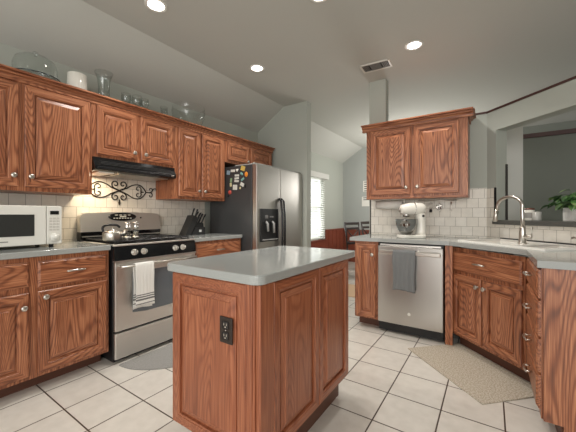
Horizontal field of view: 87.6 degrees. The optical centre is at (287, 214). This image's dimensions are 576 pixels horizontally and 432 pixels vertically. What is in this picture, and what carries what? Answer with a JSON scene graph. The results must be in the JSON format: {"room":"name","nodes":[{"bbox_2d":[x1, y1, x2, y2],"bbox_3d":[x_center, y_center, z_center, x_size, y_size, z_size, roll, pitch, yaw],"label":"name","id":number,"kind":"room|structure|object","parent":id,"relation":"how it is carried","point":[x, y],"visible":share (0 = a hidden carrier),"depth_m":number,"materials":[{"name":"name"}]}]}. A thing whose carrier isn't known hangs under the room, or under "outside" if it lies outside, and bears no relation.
{"room":"kitchen","nodes":[
{"label":"kitchen","id":0,"kind":"room"},
{"bbox_2d":[0,42,342,241],"bbox_3d":[-1.094,-0.076,3.904,0.120,2.440,8.850,0,0,34],"label":"wall","id":1,"kind":"structure","parent":0,"point":[333,190],"depth_m":3.52,"materials":[{"name":"grey paint"}]},
{"bbox_2d":[0,77,91,195],"bbox_3d":[-1.964,-0.553,2.153,0.386,0.775,0.894,0,0,34],"label":"upper cabinet","id":2,"kind":"object","parent":1,"relation":"attached to","point":[46,136],"visible":1,"depth_m":2.17,"materials":[{"name":"brown wood"}]},
{"bbox_2d":[12,52,59,81],"bbox_3d":[-1.888,-1.079,2.244,0.307,0.277,0.307,0,0,34],"label":"cake stand","id":3,"kind":"object","parent":2,"relation":"on","point":[56,79],"visible":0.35,"depth_m":2.18,"materials":[{"name":"clear glass"}]},
{"bbox_2d":[67,71,86,89],"bbox_3d":[-1.735,-1.047,2.471,0.140,0.212,0.140,0,0,34],"label":"canister","id":4,"kind":"object","parent":2,"relation":"on","point":[77,79],"visible":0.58,"depth_m":2.42,"materials":[{"name":"white ceramic"}]},
{"bbox_2d":[0,63,274,152],"bbox_3d":[-1.152,-0.947,3.072,0.074,0.070,3.335,0,0,34],"label":"crown molding","id":5,"kind":"structure","parent":2,"relation":"attached to","point":[11,73],"depth_m":2.54,"materials":[{"name":"brown wood"}]},
{"bbox_2d":[0,176,204,241],"bbox_3d":[-1.787,-0.113,2.762,0.008,0.686,2.580,0,0,34],"label":"wall tile","id":6,"kind":"structure","parent":1,"relation":"attached to","point":[173,214],"depth_m":2.90,"materials":[{"name":"white tile"}]},
{"bbox_2d":[92,181,155,204],"bbox_3d":[-1.642,-0.213,2.962,0.025,0.234,0.750,0,0,34],"label":"scroll","id":7,"kind":"object","parent":6,"relation":"attached to","point":[118,190],"visible":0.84,"depth_m":2.95,"materials":[{"name":"grey metal"}]},
{"bbox_2d":[92,103,174,167],"bbox_3d":[-1.498,-0.710,2.843,0.386,0.463,0.769,0,0,34],"label":"upper cabinet","id":8,"kind":"object","parent":1,"relation":"attached to","point":[116,134],"visible":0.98,"depth_m":2.70,"materials":[{"name":"brown wood"}]},
{"bbox_2d":[92,156,175,180],"bbox_3d":[-1.500,-0.415,2.844,0.371,0.124,0.758,0,0,34],"label":"range hood","id":9,"kind":"object","parent":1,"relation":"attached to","point":[105,167],"visible":0.95,"depth_m":2.71,"materials":[{"name":"black metal"}]},
{"bbox_2d":[156,126,224,201],"bbox_3d":[-1.087,-0.553,3.453,0.386,0.775,0.699,0,0,34],"label":"upper cabinet","id":10,"kind":"object","parent":1,"relation":"attached to","point":[199,169],"visible":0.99,"depth_m":3.30,"materials":[{"name":"brown wood"}]},
{"bbox_2d":[225,140,271,166],"bbox_3d":[-0.624,-0.793,4.139,0.386,0.295,0.954,0,0,34],"label":"upper cabinet","id":11,"kind":"object","parent":1,"relation":"attached to","point":[235,154],"visible":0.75,"depth_m":3.93,"materials":[{"name":"brown wood"}]},
{"bbox_2d":[311,177,320,239],"bbox_3d":[0.484,-0.141,6.253,0.050,1.330,0.810,0,0,34],"label":"window","id":12,"kind":"structure","parent":1,"relation":"in","point":[311,177],"depth_m":6.54,"materials":[{"name":"grey paint"}]},
{"bbox_2d":[311,170,328,239],"bbox_3d":[0.595,-0.186,6.203,0.100,1.380,0.950,0,0,34],"label":"window blind","id":13,"kind":"object","parent":12,"relation":"attached to","point":[314,174],"visible":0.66,"depth_m":6.27,"materials":[{"name":"white plastic"}]},
{"bbox_2d":[311,228,343,249],"bbox_3d":[0.498,0.734,6.112,0.050,0.820,3.170,0,0,34],"label":"wainscoting","id":14,"kind":"structure","parent":1,"relation":"attached to","point":[334,238],"depth_m":6.87,"materials":[{"name":"brown wood"}]},
{"bbox_2d":[0,262,556,431],"bbox_3d":[1.896,1.169,1.917,7.400,0.050,8.900,0,0,34],"label":"floor","id":15,"kind":"structure","parent":0,"point":[386,387],"depth_m":1.85,"materials":[{"name":"tile"}]},
{"bbox_2d":[0,250,108,397],"bbox_3d":[-1.860,0.706,2.054,0.660,0.876,0.945,0,0,34],"label":"base cabinet","id":16,"kind":"object","parent":15,"relation":"on","point":[54,309],"visible":1,"depth_m":1.99,"materials":[{"name":"brown wood"}]},
{"bbox_2d":[0,241,110,259],"bbox_3d":[-1.884,0.249,2.049,0.625,0.038,0.990,0,0,34],"label":"countertop","id":17,"kind":"structure","parent":16,"relation":"on","point":[14,252],"depth_m":2.05,"materials":[{"name":"grey stone"}]},
{"bbox_2d":[0,205,61,246],"bbox_3d":[-1.940,0.083,2.082,0.394,0.294,0.512,0,0,34],"label":"microwave","id":18,"kind":"object","parent":17,"relation":"on","point":[20,225],"visible":1,"depth_m":2.04,"materials":[{"name":"white plastic"}]},
{"bbox_2d":[77,212,196,362],"bbox_3d":[-1.347,0.560,2.751,0.720,1.168,0.757,0,0,34],"label":"gas range","id":19,"kind":"object","parent":15,"relation":"on","point":[131,332],"visible":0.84,"depth_m":2.54,"materials":[{"name":"silver metal"}]},
{"bbox_2d":[101,224,127,240],"bbox_3d":[-1.394,0.138,2.404,0.184,0.133,0.148,0,0,34],"label":"tea kettle","id":20,"kind":"object","parent":19,"relation":"on","point":[109,235],"visible":1,"depth_m":2.37,"materials":[{"name":"silver metal"}]},
{"bbox_2d":[124,222,130,239],"bbox_3d":[-1.333,0.133,2.494,0.054,0.143,0.054,0,0,34],"label":"pepper mill","id":21,"kind":"object","parent":19,"relation":"on","point":[127,236],"visible":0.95,"depth_m":2.48,"materials":[{"name":"silver metal"}]},
{"bbox_2d":[132,222,138,238],"bbox_3d":[-1.294,0.133,2.552,0.054,0.143,0.054,0,0,34],"label":"pepper mill","id":22,"kind":"object","parent":19,"relation":"on","point":[135,224],"visible":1,"depth_m":2.54,"materials":[{"name":"silver metal"}]},
{"bbox_2d":[80,238,194,246],"bbox_3d":[-1.356,0.237,2.757,0.588,0.014,0.757,0,0,34],"label":"cooktop","id":23,"kind":"object","parent":19,"relation":"in","point":[146,242],"depth_m":2.55,"materials":[{"name":"black glass"}]},
{"bbox_2d":[133,261,154,309],"bbox_3d":[-1.153,0.564,2.406,0.049,0.372,0.161,0,0,34],"label":"dish towel","id":24,"kind":"object","parent":19,"relation":"hanging from","point":[143,272],"visible":1,"depth_m":2.39,"materials":[{"name":"white fabric"}]},
{"bbox_2d":[119,343,172,369],"bbox_3d":[-0.841,1.139,2.545,0.430,0.009,0.940,0,0,34],"label":"round rug","id":25,"kind":"object","parent":15,"relation":"on","point":[161,358],"visible":0.37,"depth_m":2.32,"materials":[{"name":"grey fabric"}]},
{"bbox_2d":[195,238,240,257],"bbox_3d":[-0.967,0.706,3.377,0.660,0.876,0.682,0,0,34],"label":"base cabinet","id":26,"kind":"object","parent":15,"relation":"on","point":[215,247],"visible":0.23,"depth_m":3.18,"materials":[{"name":"brown wood"}]},
{"bbox_2d":[182,233,241,241],"bbox_3d":[-0.982,0.249,3.386,0.625,0.038,0.685,0,0,34],"label":"countertop","id":27,"kind":"structure","parent":26,"relation":"on","point":[207,236],"depth_m":3.25,"materials":[{"name":"grey stone"}]},
{"bbox_2d":[179,215,204,235],"bbox_3d":[-1.098,0.117,3.455,0.115,0.225,0.280,0,0,34],"label":"knife block","id":28,"kind":"object","parent":27,"relation":"on","point":[191,226],"visible":0.98,"depth_m":3.41,"materials":[{"name":"grey wood"}]},
{"bbox_2d":[210,163,301,250],"bbox_3d":[-0.371,0.275,4.002,0.849,1.738,0.985,0,0,34],"label":"refrigerator","id":29,"kind":"object","parent":15,"relation":"on","point":[267,212],"visible":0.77,"depth_m":3.62,"materials":[{"name":"grey metal"}]},
{"bbox_2d":[167,246,354,431],"bbox_3d":[-0.077,0.687,1.688,0.592,0.914,0.988,0,0,34],"label":"kitchen island","id":30,"kind":"object","parent":15,"relation":"on","point":[286,362],"visible":1,"depth_m":1.33,"materials":[{"name":"brown wood"}]},
{"bbox_2d":[220,316,232,344],"bbox_3d":[-0.254,0.472,1.226,0.072,0.108,0.010,0,0,34],"label":"wall outlet","id":31,"kind":"object","parent":30,"relation":"attached to","point":[226,324],"visible":1,"depth_m":1.22,"materials":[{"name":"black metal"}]},
{"bbox_2d":[222,321,228,329],"bbox_3d":[-0.255,0.450,1.224,0.034,0.030,0.004,0,0,34],"label":"socket","id":32,"kind":"object","parent":31,"relation":"attached to","point":[225,324],"depth_m":1.22,"materials":[{"name":"black"}]},
{"bbox_2d":[222,331,228,339],"bbox_3d":[-0.255,0.494,1.224,0.034,0.030,0.004,0,0,34],"label":"socket","id":33,"kind":"object","parent":31,"relation":"attached to","point":[225,334],"depth_m":1.22,"materials":[{"name":"black"}]},
{"bbox_2d":[167,246,354,285],"bbox_3d":[-0.077,0.249,1.688,0.592,0.038,0.988,0,0,34],"label":"island countertop","id":34,"kind":"structure","parent":30,"relation":"on","point":[256,267],"depth_m":1.42,"materials":[{"name":"grey stone"}]},
{"bbox_2d":[348,284,354,297],"bbox_3d":[0.954,1.140,4.543,1.400,0.008,0.700,0,0,34],"label":"area rug","id":35,"kind":"object","parent":15,"relation":"on","point":[351,288],"visible":0.02,"depth_m":4.50,"materials":[{"name":"beige carpet"}]},
{"bbox_2d":[344,222,359,250],"bbox_3d":[1.354,0.642,5.639,0.410,1.006,0.466,0,0,-34],"label":"dining chair","id":36,"kind":"object","parent":15,"relation":"on","point":[345,223],"visible":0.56,"depth_m":5.74,"materials":[{"name":"black wood"}]},
{"bbox_2d":[360,221,368,234],"bbox_3d":[1.801,0.642,6.178,0.410,1.006,0.466,0,0,-41],"label":"dining chair","id":37,"kind":"object","parent":15,"relation":"on","point":[362,222],"visible":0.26,"depth_m":6.24,"materials":[{"name":"black wood"}]},
{"bbox_2d":[355,241,378,325],"bbox_3d":[0.943,0.706,3.268,0.238,0.876,0.636,0,0,34],"label":"base cabinet","id":38,"kind":"object","parent":15,"relation":"on","point":[366,252],"visible":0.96,"depth_m":3.03,"materials":[{"name":"brown wood"}]},
{"bbox_2d":[378,242,444,340],"bbox_3d":[1.277,0.710,3.023,0.580,0.868,0.620,0,0,34],"label":"dishwasher","id":39,"kind":"object","parent":15,"relation":"on","point":[421,313],"visible":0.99,"depth_m":2.76,"materials":[{"name":"silver metal"}]},
{"bbox_2d":[392,250,415,292],"bbox_3d":[1.078,0.520,2.787,0.206,0.379,0.052,0,0,34],"label":"dish towel","id":40,"kind":"object","parent":39,"relation":"hanging from","point":[403,261],"visible":1,"depth_m":2.77,"materials":[{"name":"grey fabric"}]},
{"bbox_2d":[408,343,533,404],"bbox_3d":[1.340,1.139,2.231,0.500,0.009,0.770,0,0,-11],"label":"kitchen mat","id":41,"kind":"object","parent":15,"relation":"on","point":[484,380],"visible":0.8,"depth_m":2.13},
{"bbox_2d":[445,245,530,382],"bbox_3d":[1.706,0.706,2.374,0.540,0.876,0.684,0,0,-11],"label":"base cabinet","id":42,"kind":"object","parent":15,"relation":"on","point":[489,288],"depth_m":2.28,"materials":[{"name":"brown wood"}]},
{"bbox_2d":[522,258,575,431],"bbox_3d":[1.682,0.707,1.590,0.700,0.874,0.553,0,0,34],"label":"base cabinet","id":43,"kind":"object","parent":15,"relation":"on","point":[550,304],"visible":1,"depth_m":1.50,"materials":[{"name":"brown wood"}]},
{"bbox_2d":[350,234,575,270],"bbox_3d":[1.398,0.249,2.383,2.083,0.036,1.590,0,0,34],"label":"countertop","id":44,"kind":"structure","parent":43,"relation":"on","point":[557,259],"depth_m":2.18,"materials":[{"name":"grey stone"}]},
{"bbox_2d":[395,202,425,237],"bbox_3d":[1.225,0.053,3.018,0.295,0.355,0.232,0,0,-20],"label":"stand mixer","id":45,"kind":"object","parent":44,"relation":"on","point":[406,227],"visible":1,"depth_m":2.96,"materials":[{"name":"white metal"}]},
{"bbox_2d":[395,219,416,234],"bbox_3d":[1.174,0.119,2.995,0.216,0.152,0.257,0,0,34],"label":"bowl","id":46,"kind":"object","parent":45,"relation":"on","point":[405,226],"depth_m":2.94,"materials":[{"name":"silver metal"}]},
{"bbox_2d":[492,195,532,243],"bbox_3d":[1.757,0.033,2.357,0.060,0.372,0.334,0,0,-8],"label":"faucet","id":47,"kind":"object","parent":44,"relation":"on","point":[522,230],"visible":0.99,"depth_m":2.26,"materials":[{"name":"silver metal"}]},
{"bbox_2d":[458,238,575,256],"bbox_3d":[1.798,0.309,2.341,0.478,0.199,0.756,0,0,-11],"label":"sink","id":48,"kind":"object","parent":44,"relation":"in","point":[507,242],"visible":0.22,"depth_m":2.26,"materials":[{"name":"white ceramic"}]},
{"bbox_2d":[258,101,310,246],"bbox_3d":[-0.075,-0.233,4.507,0.895,2.753,0.110,0,0,34],"label":"wall","id":49,"kind":"structure","parent":0,"point":[288,131],"depth_m":4.31,"materials":[{"name":"grey paint"}]},
{"bbox_2d":[0,0,575,162],"bbox_3d":[1.917,-1.492,1.903,7.350,0.413,8.900,0,0,34],"label":"ceiling","id":50,"kind":"structure","parent":0,"point":[196,55],"depth_m":2.82,"materials":[{"name":"grey paint"}]},
{"bbox_2d":[144,0,167,12],"bbox_3d":[-1.006,-1.594,2.288,0.164,0.008,0.164,0,0,34],"label":"recessed light","id":51,"kind":"object","parent":50,"relation":"in","point":[158,6],"visible":1,"depth_m":2.29,"materials":[{"name":"white plastic"}]},
{"bbox_2d":[249,64,264,71],"bbox_3d":[-0.337,-1.594,3.270,0.164,0.008,0.164,0,0,34],"label":"recessed light","id":52,"kind":"object","parent":50,"relation":"in","point":[256,67],"visible":1,"depth_m":3.27,"materials":[{"name":"white plastic"}]},
{"bbox_2d":[310,0,325,2],"bbox_3d":[0.225,-1.594,2.176,0.164,0.008,0.164,0,0,34],"label":"recessed light","id":53,"kind":"object","parent":50,"relation":"in","point":[315,1],"visible":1,"depth_m":2.24,"materials":[{"name":"white plastic"}]},
{"bbox_2d":[359,58,392,73],"bbox_3d":[0.944,-1.593,3.223,0.310,0.009,0.184,0,0,31],"label":"ceiling vent","id":54,"kind":"object","parent":50,"relation":"in","point":[385,63],"visible":1,"depth_m":3.22,"materials":[{"name":"white plastic"}]},
{"bbox_2d":[405,40,423,49],"bbox_3d":[1.187,-1.594,2.827,0.164,0.008,0.164,0,0,34],"label":"recessed light","id":55,"kind":"object","parent":50,"relation":"in","point":[412,45],"visible":1,"depth_m":2.82,"materials":[{"name":"white plastic"}]},
{"bbox_2d":[369,79,387,234],"bbox_3d":[1.098,-0.233,3.626,0.195,2.753,0.120,0,0,34],"label":"wall pier","id":56,"kind":"object","parent":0,"point":[378,90],"visible":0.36,"depth_m":3.58,"materials":[{"name":"grey paint"}]},
{"bbox_2d":[386,114,486,246],"bbox_3d":[1.593,0.071,3.292,1.000,2.145,0.120,0,0,34],"label":"wall","id":57,"kind":"structure","parent":0,"point":[478,127],"depth_m":3.01,"materials":[{"name":"grey paint"}]},
{"bbox_2d":[370,200,370,233],"bbox_3d":[0.995,0.017,3.616,0.014,0.426,0.011,0,0,34],"label":"trim","id":58,"kind":"structure","parent":57,"relation":"attached to","point":[370,200],"depth_m":3.61,"materials":[{"name":"grey tile"}]},
{"bbox_2d":[361,107,475,200],"bbox_3d":[1.341,-0.554,3.164,1.074,0.857,0.354,0,0,34],"label":"upper cabinet","id":59,"kind":"object","parent":57,"relation":"attached to","point":[427,156],"depth_m":3.01,"materials":[{"name":"brown wood"}]},
{"bbox_2d":[375,199,405,208],"bbox_3d":[1.137,-0.117,3.358,0.330,0.107,0.090,0,0,34],"label":"paper towel holder","id":60,"kind":"object","parent":59,"relation":"attached to","point":[378,204],"visible":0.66,"depth_m":3.33,"materials":[{"name":"white paper"}]},
{"bbox_2d":[436,204,442,209],"bbox_3d":[1.590,-0.080,3.153,0.062,0.102,0.049,0,0,34],"label":"measuring cup","id":61,"kind":"object","parent":59,"relation":"hanging from","point":[438,206],"visible":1,"depth_m":3.16,"materials":[{"name":"silver metal"}]},
{"bbox_2d":[371,188,486,237],"bbox_3d":[1.483,-0.018,3.289,1.161,0.496,0.008,0,0,34],"label":"wall tile","id":62,"kind":"structure","parent":57,"relation":"attached to","point":[467,217],"depth_m":3.15,"materials":[{"name":"white tile"}]},
{"bbox_2d":[343,120,575,261],"bbox_3d":[4.384,-0.233,5.453,7.230,2.753,0.155,0,0,34],"label":"wall","id":63,"kind":"structure","parent":0,"point":[355,167],"depth_m":7.23,"materials":[{"name":"grey paint"}]},
{"bbox_2d":[363,181,366,191],"bbox_3d":[1.850,-0.676,7.106,0.150,0.260,0.008,0,0,34],"label":"wall calendar","id":64,"kind":"object","parent":63,"relation":"attached to","point":[364,182],"visible":0.64,"depth_m":7.12,"materials":[{"name":"white paper"}]},
{"bbox_2d":[362,197,368,205],"bbox_3d":[1.841,-0.316,7.111,0.190,0.230,0.008,0,0,34],"label":"wall calendar","id":65,"kind":"object","parent":63,"relation":"attached to","point":[365,202],"visible":0.57,"depth_m":7.11,"materials":[{"name":"white paper"}]},
{"bbox_2d":[507,126,522,219],"bbox_3d":[2.612,0.044,3.485,0.163,2.200,0.300,0,0,34],"label":"wall column","id":66,"kind":"structure","parent":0,"point":[514,136],"depth_m":3.35,"materials":[{"name":"grey paint"}]},
{"bbox_2d":[487,79,575,238],"bbox_3d":[2.150,0.071,2.342,0.120,2.145,1.300,0,0,-11],"label":"wall","id":67,"kind":"structure","parent":0,"point":[560,99],"depth_m":2.72,"materials":[{"name":"grey paint"}]},
{"bbox_2d":[494,187,495,210],"bbox_3d":[1.981,-0.105,2.870,0.018,0.311,0.010,0,0,-11],"label":"trim","id":68,"kind":"structure","parent":67,"relation":"attached to","point":[494,187],"depth_m":2.87,"materials":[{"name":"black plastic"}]},
{"bbox_2d":[505,164,507,219],"bbox_3d":[2.100,-0.218,2.886,0.020,0.536,0.012,0,0,-11],"label":"trim","id":69,"kind":"structure","parent":67,"relation":"attached to","point":[506,165],"depth_m":2.88,"materials":[{"name":"black wood"}]},
{"bbox_2d":[487,76,575,112],"bbox_3d":[2.150,-1.011,2.342,0.140,0.020,1.300,0,0,-11],"label":"trim","id":70,"kind":"structure","parent":67,"relation":"attached to","point":[573,77],"depth_m":2.50,"materials":[{"name":"red wood"}]},
{"bbox_2d":[487,188,575,243],"bbox_3d":[2.074,-0.013,2.398,0.008,0.486,1.160,0,0,-11],"label":"tile","id":71,"kind":"structure","parent":67,"relation":"attached to","point":[494,231],"depth_m":2.56,"materials":[{"name":"white tile"}]},
{"bbox_2d":[492,220,575,226],"bbox_3d":[2.144,0.070,2.361,0.185,0.039,1.080,0,0,-11],"label":"trim","id":72,"kind":"structure","parent":67,"relation":"attached to","point":[505,222],"depth_m":2.42,"materials":[{"name":"grey stone"}]},
{"bbox_2d":[524,208,534,219],"bbox_3d":[2.156,-0.006,2.677,0.077,0.112,0.077,0,0,34],"label":"jar candle","id":73,"kind":"object","parent":72,"relation":"on","point":[527,211],"visible":0.76,"depth_m":2.65,"materials":[{"name":"white glass"}]},
{"bbox_2d":[532,212,541,220],"bbox_3d":[2.165,0.011,2.611,0.064,0.078,0.064,0,0,34],"label":"jar candle","id":74,"kind":"object","parent":72,"relation":"on","point":[536,216],"visible":1,"depth_m":2.59,"materials":[{"name":"grey wax"}]},
{"bbox_2d":[540,189,575,220],"bbox_3d":[2.239,-0.075,2.284,0.373,0.249,0.538,0,0,-11],"label":"potted plant","id":75,"kind":"object","parent":72,"relation":"on","point":[567,203],"visible":1,"depth_m":2.35,"materials":[{"name":"green plant"}]},
{"bbox_2d":[523,133,575,220],"bbox_3d":[4.558,0.079,2.824,4.000,2.130,0.120,0,0,34],"label":"wall","id":76,"kind":"structure","parent":0,"point":[549,162],"depth_m":3.67,"materials":[{"name":"grey paint"}]},
{"bbox_2d":[523,128,575,138],"bbox_3d":[4.516,-0.990,2.762,4.000,0.053,0.030,0,0,34],"label":"trim","id":77,"kind":"structure","parent":76,"relation":"attached to","point":[565,131],"depth_m":3.65,"materials":[{"name":"red"}]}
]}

